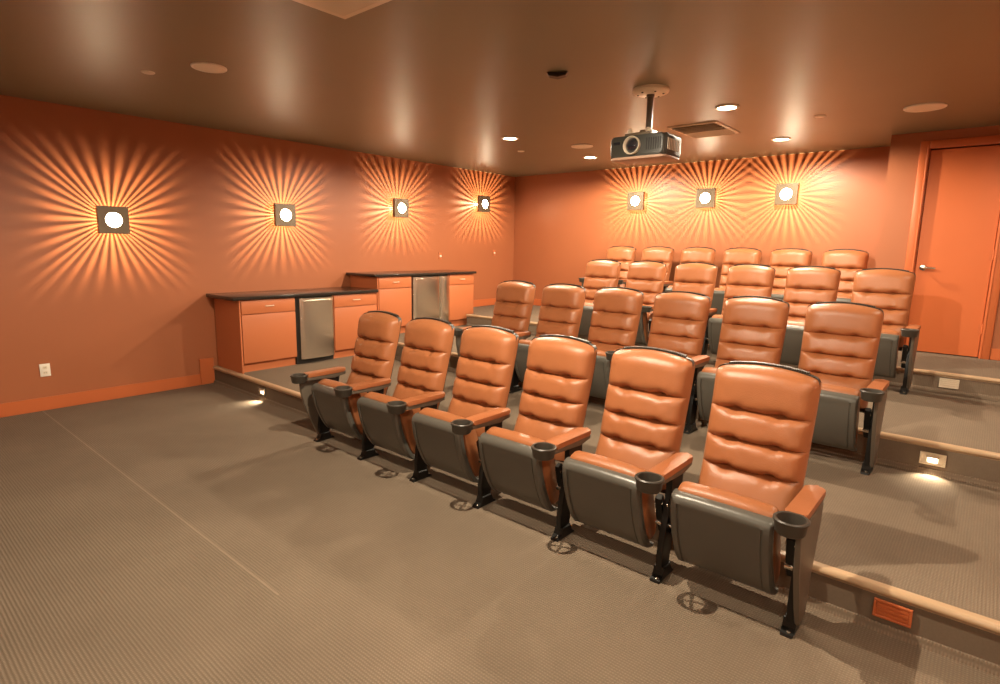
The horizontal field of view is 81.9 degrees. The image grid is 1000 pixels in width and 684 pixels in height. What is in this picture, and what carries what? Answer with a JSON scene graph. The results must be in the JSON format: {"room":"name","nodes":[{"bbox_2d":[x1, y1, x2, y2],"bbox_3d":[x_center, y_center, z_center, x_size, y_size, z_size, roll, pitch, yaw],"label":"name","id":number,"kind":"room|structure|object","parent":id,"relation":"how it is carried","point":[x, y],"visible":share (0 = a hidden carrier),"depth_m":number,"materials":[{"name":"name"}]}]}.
{"room":"auditorium","nodes":[
{"label":"auditorium","id":0,"kind":"room"},
{"bbox_2d":[0,95,514,403],"bbox_3d":[-3.633,-0.808,5.967,0.120,2.885,11.770,9,12,40],"label":"wall","id":1,"kind":"structure","parent":0,"point":[104,310],"depth_m":6.06,"materials":[{"name":"paint"}]},
{"bbox_2d":[39,363,50,376],"bbox_3d":[-4.228,0.261,5.360,0.009,0.120,0.080,9,12,40],"label":"wall outlet","id":2,"kind":"object","parent":1,"relation":"attached to","point":[45,370],"visible":1,"depth_m":5.36,"materials":[{"name":"white plastic"}]},
{"bbox_2d":[94,205,129,233],"bbox_3d":[-3.750,-1.179,5.578,0.110,0.260,0.260,9,12,40],"label":"wall sconce","id":3,"kind":"object","parent":1,"relation":"attached to","point":[110,219],"visible":1,"depth_m":5.54,"materials":[{"name":"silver metal"}]},
{"bbox_2d":[0,298,495,417],"bbox_3d":[-3.604,0.188,6.080,0.019,0.685,11.750,9,12,40],"label":"baseboard","id":4,"kind":"structure","parent":1,"relation":"attached to","point":[206,376],"depth_m":5.81,"materials":[{"name":"orange paint"}]},
{"bbox_2d":[271,203,295,226],"bbox_3d":[-2.585,-1.518,6.897,0.110,0.260,0.260,9,12,40],"label":"wall sconce","id":5,"kind":"object","parent":1,"relation":"attached to","point":[284,214],"visible":1,"depth_m":6.85,"materials":[{"name":"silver metal"}]},
{"bbox_2d":[390,198,408,217],"bbox_3d":[-1.425,-1.904,8.200,0.110,0.260,0.260,9,12,40],"label":"wall sconce","id":6,"kind":"object","parent":1,"relation":"attached to","point":[400,206],"visible":1,"depth_m":8.15,"materials":[{"name":"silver metal"}]},
{"bbox_2d":[475,195,489,212],"bbox_3d":[-0.283,-2.269,9.487,0.110,0.260,0.260,9,12,40],"label":"wall sconce","id":7,"kind":"object","parent":1,"relation":"attached to","point":[483,202],"visible":1,"depth_m":9.43,"materials":[{"name":"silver metal"}]},
{"bbox_2d":[0,383,999,683],"bbox_3d":[-2.158,1.379,1.469,8.400,0.100,6.439,9,12,40],"label":"floor","id":8,"kind":"structure","parent":0,"point":[200,534],"depth_m":2.76,"materials":[{"name":"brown carpet"}]},
{"bbox_2d":[290,311,401,460],"bbox_3d":[-1.162,0.305,4.510,0.722,1.052,0.685,9,12,40],"label":"seat","id":9,"kind":"object","parent":8,"relation":"on","point":[328,402],"visible":0.94,"depth_m":4.50,"materials":[{"name":"orange leather"}]},
{"bbox_2d":[318,379,362,434],"bbox_3d":[-1.215,0.499,4.484,0.418,0.407,0.208,9,12,40],"label":"seat cushion","id":10,"kind":"object","parent":9,"relation":"on","point":[349,423],"depth_m":4.37,"materials":[{"name":"orange leather"}]},
{"bbox_2d":[346,312,400,396],"bbox_3d":[-1.044,0.107,4.613,0.475,0.672,0.275,9,12,40],"label":"backrest cushion","id":11,"kind":"object","parent":9,"relation":"on","point":[376,344],"depth_m":4.55,"materials":[{"name":"orange leather"}]},
{"bbox_2d":[357,317,454,482],"bbox_3d":[-0.668,0.383,4.091,0.602,1.052,0.716,9,12,40],"label":"seat","id":12,"kind":"object","parent":8,"relation":"on","point":[386,421],"visible":0.94,"depth_m":4.11,"materials":[{"name":"brown leather"}]},
{"bbox_2d":[364,392,415,453],"bbox_3d":[-0.767,0.570,4.107,0.418,0.407,0.208,9,12,40],"label":"seat cushion","id":13,"kind":"object","parent":12,"relation":"on","point":[401,441],"depth_m":3.99,"materials":[{"name":"orange leather"}]},
{"bbox_2d":[392,319,453,413],"bbox_3d":[-0.597,0.178,4.236,0.475,0.672,0.275,9,12,40],"label":"backrest cushion","id":14,"kind":"object","parent":12,"relation":"on","point":[426,352],"depth_m":4.18,"materials":[{"name":"orange leather"}]},
{"bbox_2d":[412,325,518,508],"bbox_3d":[-0.221,0.454,3.714,0.602,1.052,0.716,9,12,40],"label":"seat","id":15,"kind":"object","parent":8,"relation":"on","point":[448,441],"visible":0.97,"depth_m":3.73,"materials":[{"name":"brown leather"}]},
{"bbox_2d":[419,407,480,476],"bbox_3d":[-0.319,0.640,3.729,0.418,0.407,0.208,9,12,40],"label":"seat cushion","id":16,"kind":"object","parent":15,"relation":"on","point":[464,463],"depth_m":3.62,"materials":[{"name":"orange leather"}]},
{"bbox_2d":[447,327,518,436],"bbox_3d":[-0.149,0.248,3.858,0.475,0.672,0.275,9,12,40],"label":"backrest cushion","id":17,"kind":"object","parent":15,"relation":"on","point":[487,359],"depth_m":3.80,"materials":[{"name":"orange leather"}]},
{"bbox_2d":[479,334,596,541],"bbox_3d":[0.227,0.524,3.336,0.602,1.052,0.716,9,12,40],"label":"seat","id":18,"kind":"object","parent":8,"relation":"on","point":[519,463],"visible":0.97,"depth_m":3.35,"materials":[{"name":"brown leather"}]},
{"bbox_2d":[486,427,558,504],"bbox_3d":[0.129,0.711,3.351,0.418,0.407,0.208,9,12,40],"label":"seat cushion","id":19,"kind":"object","parent":18,"relation":"on","point":[521,485],"depth_m":3.25,"materials":[{"name":"orange leather"}]},
{"bbox_2d":[514,337,596,460],"bbox_3d":[0.299,0.319,3.480,0.475,0.672,0.275,9,12,40],"label":"backrest cushion","id":20,"kind":"object","parent":18,"relation":"on","point":[558,377],"depth_m":3.43,"materials":[{"name":"orange leather"}]},
{"bbox_2d":[214,356,999,664],"bbox_3d":[0.542,0.813,4.566,8.400,0.289,1.853,9,12,40],"label":"platform","id":21,"kind":"object","parent":8,"relation":"on","point":[937,538],"visible":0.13,"depth_m":2.95,"materials":[{"name":"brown carpet"}]},
{"bbox_2d":[214,298,296,373],"bbox_3d":[-2.751,-0.116,6.535,0.618,0.786,0.648,9,12,40],"label":"base cabinet","id":22,"kind":"object","parent":21,"relation":"on","point":[252,335],"visible":0.98,"depth_m":6.33,"materials":[{"name":"orange paint"}]},
{"bbox_2d":[206,286,377,300],"bbox_3d":[-2.403,-0.585,6.871,0.640,0.039,1.867,9,12,40],"label":"countertop","id":23,"kind":"structure","parent":22,"relation":"on","point":[289,293],"depth_m":6.62,"materials":[{"name":"black stone"}]},
{"bbox_2d":[258,387,265,396],"bbox_3d":[-2.410,0.502,5.822,0.136,0.080,0.030,9,12,40],"label":"step light","id":24,"kind":"object","parent":21,"relation":"attached to","point":[262,391],"visible":1,"depth_m":5.82,"materials":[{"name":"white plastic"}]},
{"bbox_2d":[294,295,333,363],"bbox_3d":[-2.370,-0.180,6.960,0.617,0.778,0.488,9,12,40],"label":"fridge","id":25,"kind":"object","parent":21,"relation":"on","point":[313,314],"visible":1,"depth_m":6.74,"materials":[{"name":"silver metal"}]},
{"bbox_2d":[332,293,376,357],"bbox_3d":[-2.006,-0.246,7.394,0.618,0.786,0.642,9,12,40],"label":"base cabinet","id":26,"kind":"object","parent":21,"relation":"on","point":[347,308],"visible":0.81,"depth_m":7.12,"materials":[{"name":"orange paint"}]},
{"bbox_2d":[454,280,535,392],"bbox_3d":[-0.030,-0.079,5.782,0.722,1.052,0.685,9,12,40],"label":"seat","id":27,"kind":"object","parent":21,"relation":"on","point":[513,306],"visible":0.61,"depth_m":5.81,"materials":[{"name":"brown leather"}]},
{"bbox_2d":[491,281,535,331],"bbox_3d":[0.088,-0.277,5.885,0.475,0.672,0.275,9,12,40],"label":"backrest cushion","id":28,"kind":"object","parent":27,"relation":"on","point":[513,306],"depth_m":5.83,"materials":[{"name":"orange leather"}]},
{"bbox_2d":[515,283,585,381],"bbox_3d":[0.464,-0.001,5.363,0.602,1.052,0.716,9,12,40],"label":"seat","id":29,"kind":"object","parent":21,"relation":"on","point":[562,304],"visible":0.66,"depth_m":5.44,"materials":[{"name":"brown leather"}]},
{"bbox_2d":[519,339,531,344],"bbox_3d":[0.365,0.186,5.378,0.418,0.407,0.208,9,12,40],"label":"seat cushion","id":30,"kind":"object","parent":29,"relation":"on","point":[521,342],"depth_m":5.35,"materials":[{"name":"orange leather"}]},
{"bbox_2d":[535,285,585,336],"bbox_3d":[0.536,-0.206,5.507,0.475,0.672,0.275,9,12,40],"label":"backrest cushion","id":31,"kind":"object","parent":29,"relation":"on","point":[561,309],"depth_m":5.45,"materials":[{"name":"orange leather"}]},
{"bbox_2d":[213,366,999,635],"bbox_3d":[-0.045,0.789,3.856,8.370,0.040,0.061,9,12,40],"label":"trim","id":32,"kind":"structure","parent":21,"relation":"attached to","point":[978,621],"depth_m":2.42,"materials":[{"name":"beige wood"}]},
{"bbox_2d":[214,380,999,676],"bbox_3d":[-0.064,0.946,3.864,8.370,0.036,0.020,9,12,40],"label":"trim","id":33,"kind":"structure","parent":21,"relation":"attached to","point":[981,664],"depth_m":2.45,"materials":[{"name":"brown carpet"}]},
{"bbox_2d":[588,287,643,398],"bbox_3d":[0.912,0.070,4.985,0.602,1.052,0.716,9,12,40],"label":"seat","id":34,"kind":"object","parent":21,"relation":"on","point":[615,318],"visible":0.69,"depth_m":5.05,"materials":[{"name":"brown leather"}]},
{"bbox_2d":[597,350,610,366],"bbox_3d":[0.813,0.256,5.000,0.418,0.407,0.208,9,12,40],"label":"seat cushion","id":35,"kind":"object","parent":34,"relation":"on","point":[601,354],"depth_m":4.82,"materials":[{"name":"orange leather"}]},
{"bbox_2d":[588,288,643,350],"bbox_3d":[0.984,-0.136,5.129,0.475,0.672,0.275,9,12,40],"label":"backrest cushion","id":36,"kind":"object","parent":34,"relation":"on","point":[615,318],"depth_m":5.08,"materials":[{"name":"orange leather"}]},
{"bbox_2d":[647,291,710,433],"bbox_3d":[1.360,0.140,4.608,0.602,1.052,0.716,9,12,40],"label":"seat","id":37,"kind":"object","parent":21,"relation":"on","point":[679,318],"visible":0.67,"depth_m":4.68,"materials":[{"name":"brown leather"}]},
{"bbox_2d":[647,292,710,357],"bbox_3d":[1.431,-0.065,4.752,0.475,0.672,0.275,9,12,40],"label":"backrest cushion","id":38,"kind":"object","parent":37,"relation":"on","point":[679,319],"depth_m":4.70,"materials":[{"name":"orange leather"}]},
{"bbox_2d":[396,325,999,482],"bbox_3d":[1.696,0.510,5.877,8.400,0.494,1.939,9,12,40],"label":"platform","id":39,"kind":"object","parent":21,"relation":"on","point":[969,422],"visible":0.1,"depth_m":4.03,"materials":[{"name":"brown carpet"}]},
{"bbox_2d":[350,275,411,332],"bbox_3d":[-1.601,-0.513,7.825,0.618,0.774,0.573,9,12,40],"label":"base cabinet","id":40,"kind":"object","parent":39,"relation":"on","point":[394,293],"visible":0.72,"depth_m":7.62,"materials":[{"name":"orange paint"}]},
{"bbox_2d":[346,270,475,276],"bbox_3d":[-1.208,-0.982,8.214,0.640,0.035,1.880,9,12,40],"label":"countertop","id":41,"kind":"structure","parent":40,"relation":"on","point":[417,272],"depth_m":7.91,"materials":[{"name":"black stone"}]},
{"bbox_2d":[411,275,448,320],"bbox_3d":[-1.177,-0.585,8.300,0.617,0.766,0.697,9,12,40],"label":"fridge","id":42,"kind":"object","parent":39,"relation":"on","point":[429,293],"visible":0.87,"depth_m":8.06,"materials":[{"name":"silver metal"}]},
{"bbox_2d":[448,274,473,325],"bbox_3d":[-0.783,-0.656,8.768,0.618,0.774,0.521,9,12,40],"label":"base cabinet","id":43,"kind":"object","parent":39,"relation":"on","point":[461,286],"visible":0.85,"depth_m":8.57,"materials":[{"name":"orange paint"}]},
{"bbox_2d":[578,259,620,336],"bbox_3d":[1.091,-0.477,7.037,0.722,1.052,0.685,9,12,40],"label":"seat","id":44,"kind":"object","parent":39,"relation":"on","point":[600,273],"visible":0.45,"depth_m":7.07,"materials":[{"name":"brown leather"}]},
{"bbox_2d":[583,260,620,302],"bbox_3d":[1.209,-0.675,7.140,0.475,0.672,0.275,9,12,40],"label":"backrest cushion","id":45,"kind":"object","parent":44,"relation":"on","point":[599,274],"depth_m":7.11,"materials":[{"name":"orange leather"}]},
{"bbox_2d":[626,261,666,344],"bbox_3d":[1.585,-0.399,6.618,0.602,1.052,0.716,9,12,40],"label":"seat","id":46,"kind":"object","parent":39,"relation":"on","point":[648,277],"visible":0.56,"depth_m":6.66,"materials":[{"name":"brown leather"}]},
{"bbox_2d":[643,312,648,341],"bbox_3d":[1.486,-0.212,6.633,0.418,0.407,0.208,9,12,40],"label":"seat cushion","id":47,"kind":"object","parent":46,"relation":"on","point":[645,316],"depth_m":6.50,"materials":[{"name":"orange leather"}]},
{"bbox_2d":[672,262,717,354],"bbox_3d":[2.033,-0.328,6.240,0.602,1.052,0.716,9,12,40],"label":"seat","id":48,"kind":"object","parent":39,"relation":"on","point":[697,277],"visible":0.48,"depth_m":6.32,"materials":[{"name":"brown leather"}]},
{"bbox_2d":[672,263,717,307],"bbox_3d":[2.104,-0.534,6.385,0.475,0.672,0.275,9,12,40],"label":"backrest cushion","id":49,"kind":"object","parent":48,"relation":"on","point":[690,277],"depth_m":6.34,"materials":[{"name":"orange leather"}]},
{"bbox_2d":[395,356,999,489],"bbox_3d":[1.306,0.602,4.924,7.729,0.036,0.020,9,12,40],"label":"trim","id":50,"kind":"structure","parent":39,"relation":"attached to","point":[930,471],"depth_m":3.81,"materials":[{"name":"brown wood"}]},
{"bbox_2d":[398,342,999,460],"bbox_3d":[1.325,0.428,4.914,7.729,0.040,0.061,9,12,40],"label":"trim","id":51,"kind":"structure","parent":39,"relation":"attached to","point":[890,436],"depth_m":3.67,"materials":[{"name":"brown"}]},
{"bbox_2d":[467,305,999,396],"bbox_3d":[2.798,0.231,7.133,8.400,0.669,1.886,9,12,40],"label":"platform","id":52,"kind":"object","parent":39,"relation":"on","point":[958,364],"visible":0.13,"depth_m":5.30,"materials":[{"name":"brown carpet"}]},
{"bbox_2d":[579,246,635,286],"bbox_3d":[1.630,-0.895,8.535,0.722,1.052,0.685,9,12,40],"label":"seat","id":53,"kind":"object","parent":52,"relation":"on","point":[625,255],"visible":0.4,"depth_m":8.55,"materials":[{"name":"brown leather"}]},
{"bbox_2d":[606,246,635,286],"bbox_3d":[1.748,-1.092,8.638,0.475,0.672,0.275,9,12,40],"label":"backrest cushion","id":54,"kind":"object","parent":53,"relation":"on","point":[625,255],"depth_m":8.56,"materials":[{"name":"orange leather"}]},
{"bbox_2d":[641,246,673,291],"bbox_3d":[2.124,-0.817,8.116,0.602,1.052,0.716,9,12,40],"label":"seat","id":55,"kind":"object","parent":52,"relation":"on","point":[663,254],"visible":0.38,"depth_m":8.18,"materials":[{"name":"brown leather"}]},
{"bbox_2d":[665,247,715,291],"bbox_3d":[2.571,-0.746,7.739,0.602,1.052,0.716,9,12,40],"label":"seat","id":56,"kind":"object","parent":52,"relation":"on","point":[691,254],"visible":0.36,"depth_m":7.83,"materials":[{"name":"brown leather"}]},
{"bbox_2d":[680,248,715,263],"bbox_3d":[2.643,-0.951,7.883,0.475,0.672,0.275,9,12,40],"label":"backrest cushion","id":57,"kind":"object","parent":56,"relation":"on","point":[705,255],"depth_m":7.84,"materials":[{"name":"orange leather"}]},
{"bbox_2d":[466,314,999,383],"bbox_3d":[2.446,0.060,6.175,7.729,0.040,0.061,9,12,40],"label":"trim","id":58,"kind":"structure","parent":52,"relation":"attached to","point":[918,371],"depth_m":4.98,"materials":[{"name":"beige wood"}]},
{"bbox_2d":[466,324,999,400],"bbox_3d":[2.428,0.204,6.180,7.729,0.036,0.020,9,12,40],"label":"trim","id":59,"kind":"structure","parent":52,"relation":"attached to","point":[895,384],"depth_m":4.98,"materials":[{"name":"brown wood"}]},
{"bbox_2d":[711,247,761,314],"bbox_3d":[3.019,-0.676,7.361,0.602,1.052,0.716,9,12,40],"label":"seat","id":60,"kind":"object","parent":52,"relation":"on","point":[732,256],"visible":0.44,"depth_m":7.45,"materials":[{"name":"brown leather"}]},
{"bbox_2d":[719,248,761,287],"bbox_3d":[3.091,-0.881,7.505,0.475,0.672,0.275,9,12,40],"label":"backrest cushion","id":61,"kind":"object","parent":60,"relation":"on","point":[732,256],"depth_m":7.51,"materials":[{"name":"orange leather"}]},
{"bbox_2d":[769,248,811,299],"bbox_3d":[3.467,-0.605,6.984,0.602,1.052,0.716,9,12,40],"label":"seat","id":62,"kind":"object","parent":52,"relation":"on","point":[782,260],"visible":0.37,"depth_m":7.11,"materials":[{"name":"brown leather"}]},
{"bbox_2d":[821,249,868,301],"bbox_3d":[3.915,-0.535,6.606,0.602,1.052,0.716,9,12,40],"label":"seat","id":63,"kind":"object","parent":52,"relation":"on","point":[848,261],"visible":0.31,"depth_m":6.70,"materials":[{"name":"brown leather"}]},
{"bbox_2d":[837,294,851,298],"bbox_3d":[3.816,-0.348,6.621,0.418,0.407,0.208,9,12,40],"label":"seat cushion","id":64,"kind":"object","parent":63,"relation":"on","point":[838,296],"depth_m":6.45,"materials":[{"name":"orange leather"}]},
{"bbox_2d":[939,378,959,388],"bbox_3d":[3.864,0.358,4.962,0.136,0.080,0.012,9,12,40],"label":"step light","id":65,"kind":"object","parent":52,"relation":"attached to","point":[945,383],"visible":1,"depth_m":4.96,"materials":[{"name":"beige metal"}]},
{"bbox_2d":[708,264,774,354],"bbox_3d":[2.481,-0.258,5.863,0.602,1.052,0.716,9,12,40],"label":"seat","id":66,"kind":"object","parent":39,"relation":"on","point":[742,279],"visible":0.5,"depth_m":5.95,"materials":[{"name":"brown leather"}]},
{"bbox_2d":[721,265,774,314],"bbox_3d":[2.552,-0.463,6.007,0.475,0.672,0.275,9,12,40],"label":"backrest cushion","id":67,"kind":"object","parent":66,"relation":"on","point":[742,280],"depth_m":5.97,"materials":[{"name":"orange leather"}]},
{"bbox_2d":[780,266,840,364],"bbox_3d":[2.928,-0.187,5.485,0.602,1.052,0.716,9,12,40],"label":"seat","id":68,"kind":"object","parent":39,"relation":"on","point":[805,286],"visible":0.51,"depth_m":5.57,"materials":[{"name":"brown leather"}]},
{"bbox_2d":[787,321,804,325],"bbox_3d":[2.830,-0.001,5.500,0.418,0.407,0.208,9,12,40],"label":"seat cushion","id":69,"kind":"object","parent":68,"relation":"on","point":[790,323],"depth_m":5.40,"materials":[{"name":"orange leather"}]},
{"bbox_2d":[783,267,840,321],"bbox_3d":[3.000,-0.393,5.629,0.475,0.672,0.275,9,12,40],"label":"backrest cushion","id":70,"kind":"object","parent":68,"relation":"on","point":[805,286],"depth_m":5.61,"materials":[{"name":"orange leather"}]},
{"bbox_2d":[851,268,920,394],"bbox_3d":[3.376,-0.117,5.107,0.602,1.052,0.716,9,12,40],"label":"seat","id":71,"kind":"object","parent":39,"relation":"on","point":[891,290],"visible":0.71,"depth_m":5.13,"materials":[{"name":"brown leather"}]},
{"bbox_2d":[851,269,915,346],"bbox_3d":[3.448,-0.322,5.252,0.475,0.672,0.275,9,12,40],"label":"backrest cushion","id":72,"kind":"object","parent":71,"relation":"on","point":[891,291],"depth_m":5.19,"materials":[{"name":"orange leather"}]},
{"bbox_2d":[881,329,898,366],"bbox_3d":[3.277,0.070,5.123,0.418,0.407,0.208,9,12,40],"label":"seat cushion","id":73,"kind":"object","parent":71,"relation":"on","point":[888,358],"depth_m":4.94,"materials":[{"name":"orange leather"}]},
{"bbox_2d":[919,451,946,467],"bbox_3d":[2.759,0.750,3.679,0.136,0.080,0.030,9,12,40],"label":"step light","id":74,"kind":"object","parent":39,"relation":"attached to","point":[928,458],"visible":1,"depth_m":3.68,"materials":[{"name":"beige metal"}]},
{"bbox_2d":[697,296,789,420],"bbox_3d":[1.808,0.210,4.230,0.602,1.052,0.716,9,12,40],"label":"seat","id":75,"kind":"object","parent":21,"relation":"on","point":[753,328],"visible":0.66,"depth_m":4.32,"materials":[{"name":"brown leather"}]},
{"bbox_2d":[701,367,716,373],"bbox_3d":[1.709,0.397,4.245,0.418,0.407,0.208,9,12,40],"label":"seat cushion","id":76,"kind":"object","parent":75,"relation":"on","point":[707,370],"depth_m":4.24,"materials":[{"name":"orange leather"}]},
{"bbox_2d":[714,297,789,367],"bbox_3d":[1.879,0.005,4.374,0.475,0.672,0.275,9,12,40],"label":"backrest cushion","id":77,"kind":"object","parent":75,"relation":"on","point":[752,328],"depth_m":4.34,"materials":[{"name":"orange leather"}]},
{"bbox_2d":[798,301,889,475],"bbox_3d":[2.255,0.281,3.852,0.602,1.052,0.716,9,12,40],"label":"seat","id":78,"kind":"object","parent":21,"relation":"on","point":[840,340],"visible":0.93,"depth_m":3.88,"materials":[{"name":"brown leather"}]},
{"bbox_2d":[821,383,859,441],"bbox_3d":[2.157,0.468,3.868,0.418,0.407,0.208,9,12,40],"label":"seat cushion","id":79,"kind":"object","parent":78,"relation":"on","point":[834,428],"depth_m":3.73,"materials":[{"name":"orange leather"}]},
{"bbox_2d":[798,303,883,407],"bbox_3d":[2.327,0.076,3.997,0.475,0.672,0.275,9,12,40],"label":"backrest cushion","id":80,"kind":"object","parent":78,"relation":"on","point":[840,341],"depth_m":3.95,"materials":[{"name":"orange leather"}]},
{"bbox_2d":[872,597,912,627],"bbox_3d":[1.643,1.133,2.416,0.136,0.080,0.012,9,12,40],"label":"step light","id":81,"kind":"object","parent":21,"relation":"attached to","point":[883,609],"visible":1,"depth_m":2.41,"materials":[{"name":"orange paint"}]},
{"bbox_2d":[562,346,694,583],"bbox_3d":[0.675,0.595,2.959,0.602,1.052,0.716,9,12,40],"label":"seat","id":82,"kind":"object","parent":8,"relation":"on","point":[637,457],"visible":1,"depth_m":2.98,"materials":[{"name":"orange leather"}]},
{"bbox_2d":[570,451,655,539],"bbox_3d":[0.576,0.781,2.974,0.418,0.407,0.208,9,12,40],"label":"seat cushion","id":83,"kind":"object","parent":82,"relation":"on","point":[618,520],"depth_m":2.88,"materials":[{"name":"orange leather"}]},
{"bbox_2d":[595,349,694,489],"bbox_3d":[0.747,0.389,3.103,0.475,0.672,0.275,9,12,40],"label":"backrest cushion","id":84,"kind":"object","parent":82,"relation":"on","point":[648,394],"depth_m":3.06,"materials":[{"name":"orange leather"}]},
{"bbox_2d":[670,361,825,638],"bbox_3d":[1.123,0.665,2.581,0.602,1.052,0.716,9,12,40],"label":"seat","id":85,"kind":"object","parent":8,"relation":"on","point":[749,493],"visible":1,"depth_m":2.60,"materials":[{"name":"orange leather"}]},
{"bbox_2d":[678,481,780,583],"bbox_3d":[1.024,0.852,2.596,0.418,0.407,0.208,9,12,40],"label":"seat cushion","id":86,"kind":"object","parent":85,"relation":"on","point":[740,564],"depth_m":2.51,"materials":[{"name":"orange leather"}]},
{"bbox_2d":[698,364,821,510],"bbox_3d":[1.195,0.460,2.725,0.475,0.672,0.275,9,12,40],"label":"backrest cushion","id":87,"kind":"object","parent":85,"relation":"on","point":[762,419],"depth_m":2.68,"materials":[{"name":"orange leather"}]},
{"bbox_2d":[0,0,999,176],"bbox_3d":[-0.375,-1.771,2.996,8.640,0.100,12.010,9,12,40],"label":"ceiling","id":88,"kind":"structure","parent":0,"point":[439,82],"depth_m":3.96,"materials":[{"name":"brown paint"}]},
{"bbox_2d":[190,62,226,72],"bbox_3d":[-2.031,-1.913,4.025,0.230,0.012,0.230,9,12,40],"label":"ceiling speaker","id":89,"kind":"object","parent":88,"relation":"attached to","point":[207,67],"visible":1,"depth_m":4.00,"materials":[{"name":"white plastic"}]},
{"bbox_2d":[193,64,224,71],"bbox_3d":[-2.031,-1.913,4.025,0.201,0.010,0.201,9,12,40],"label":"grille","id":90,"kind":"object","parent":89,"relation":"attached to","point":[200,67],"depth_m":4.01,"materials":[{"name":"beige"}]},
{"bbox_2d":[293,0,390,18],"bbox_3d":[-0.799,-1.663,2.678,0.600,0.019,0.600,9,12,40],"label":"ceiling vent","id":91,"kind":"object","parent":88,"relation":"in","point":[344,9],"visible":1,"depth_m":2.91,"materials":[{"name":"beige metal"}]},
{"bbox_2d":[547,71,568,78],"bbox_3d":[0.402,-1.861,4.029,0.150,0.034,0.070,3,10,10],"label":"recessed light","id":92,"kind":"object","parent":88,"relation":"attached to","point":[555,75],"visible":1,"depth_m":4.00,"materials":[{"name":"black metal"}]},
{"bbox_2d":[571,144,592,148],"bbox_3d":[0.982,-2.342,6.910,0.260,0.012,0.260,9,12,40],"label":"ceiling speaker","id":93,"kind":"object","parent":88,"relation":"attached to","point":[577,146],"visible":1,"depth_m":6.88,"materials":[{"name":"white plastic"}]},
{"bbox_2d":[625,84,669,135],"bbox_3d":[1.126,-1.741,4.397,0.276,0.368,0.338,9,12,40],"label":"mount","id":94,"kind":"object","parent":88,"relation":"attached to","point":[649,91],"visible":0.78,"depth_m":4.36,"materials":[{"name":"beige metal"}]},
{"bbox_2d":[611,132,680,164],"bbox_3d":[1.095,-1.461,4.365,0.452,0.171,0.331,9,12,40],"label":"projector","id":95,"kind":"object","parent":94,"relation":"hanging from","point":[658,147],"visible":1,"depth_m":4.25,"materials":[{"name":"grey plastic"}]},
{"bbox_2d":[611,154,679,164],"bbox_3d":[1.103,-1.388,4.391,0.444,0.018,0.294,9,12,40],"label":"tray","id":96,"kind":"object","parent":95,"relation":"on","point":[626,159],"depth_m":4.33,"materials":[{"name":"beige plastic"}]},
{"bbox_2d":[667,121,739,138],"bbox_3d":[2.070,-2.142,5.849,0.500,0.027,0.660,9,12,40],"label":"ceiling vent","id":97,"kind":"object","parent":88,"relation":"in","point":[715,128],"visible":1,"depth_m":5.79,"materials":[{"name":"beige metal"}]},
{"bbox_2d":[714,104,739,110],"bbox_3d":[1.931,-1.993,4.904,0.200,0.011,0.200,9,12,40],"label":"recessed light","id":98,"kind":"object","parent":88,"relation":"in","point":[726,107],"visible":1,"depth_m":4.89,"materials":[{"name":"white plastic"}]},
{"bbox_2d":[771,137,790,140],"bbox_3d":[3.052,-2.200,6.261,0.200,0.011,0.200,9,12,40],"label":"recessed light","id":99,"kind":"object","parent":88,"relation":"in","point":[778,138],"visible":1,"depth_m":6.25,"materials":[{"name":"white plastic"}]},
{"bbox_2d":[903,103,947,111],"bbox_3d":[3.530,-1.946,4.791,0.300,0.012,0.300,9,12,40],"label":"ceiling speaker","id":100,"kind":"object","parent":88,"relation":"attached to","point":[925,107],"visible":1,"depth_m":4.76,"materials":[{"name":"white plastic"}]},
{"bbox_2d":[513,146,999,346],"bbox_3d":[3.470,-0.976,7.704,8.640,2.885,0.120,9,12,40],"label":"wall","id":101,"kind":"structure","parent":0,"point":[563,222],"depth_m":8.06,"materials":[{"name":"paint"}]},
{"bbox_2d":[627,192,644,209],"bbox_3d":[2.040,-2.104,8.617,0.260,0.260,0.110,9,12,40],"label":"wall sconce","id":102,"kind":"object","parent":101,"relation":"attached to","point":[635,200],"visible":1,"depth_m":8.57,"materials":[{"name":"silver metal"}]},
{"bbox_2d":[695,188,717,207],"bbox_3d":[2.842,-1.980,7.941,0.260,0.260,0.110,9,12,40],"label":"wall sconce","id":103,"kind":"object","parent":101,"relation":"attached to","point":[705,197],"visible":1,"depth_m":7.89,"materials":[{"name":"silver metal"}]},
{"bbox_2d":[774,183,799,204],"bbox_3d":[3.624,-1.864,7.279,0.260,0.260,0.110,9,12,40],"label":"wall sconce","id":104,"kind":"object","parent":101,"relation":"attached to","point":[787,193],"visible":1,"depth_m":7.24,"materials":[{"name":"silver metal"}]},
{"bbox_2d":[876,125,999,359],"bbox_3d":[5.412,-0.921,5.535,2.903,2.216,0.860,9,12,40],"label":"wall","id":105,"kind":"structure","parent":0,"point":[904,148],"depth_m":5.96,"materials":[{"name":"paint"}]},
{"bbox_2d":[904,135,999,359],"bbox_3d":[4.551,-0.929,5.768,0.779,2.126,0.148,9,12,40],"label":"door frame","id":106,"kind":"structure","parent":105,"relation":"attached to","point":[994,290],"depth_m":5.67,"materials":[{"name":"orange paint"}]},
{"bbox_2d":[905,145,999,356],"bbox_3d":[4.524,-0.882,5.736,0.610,2.028,0.108,9,12,40],"label":"door","id":107,"kind":"structure","parent":105,"relation":"in","point":[956,253],"depth_m":5.73,"materials":[{"name":"orange paint"}]},
{"bbox_2d":[990,348,999,360],"bbox_3d":[5.063,0.158,5.416,2.783,0.114,0.018,9,12,40],"label":"baseboard","id":108,"kind":"structure","parent":105,"relation":"attached to","point":[995,353],"depth_m":5.61,"materials":[{"name":"orange paint"}]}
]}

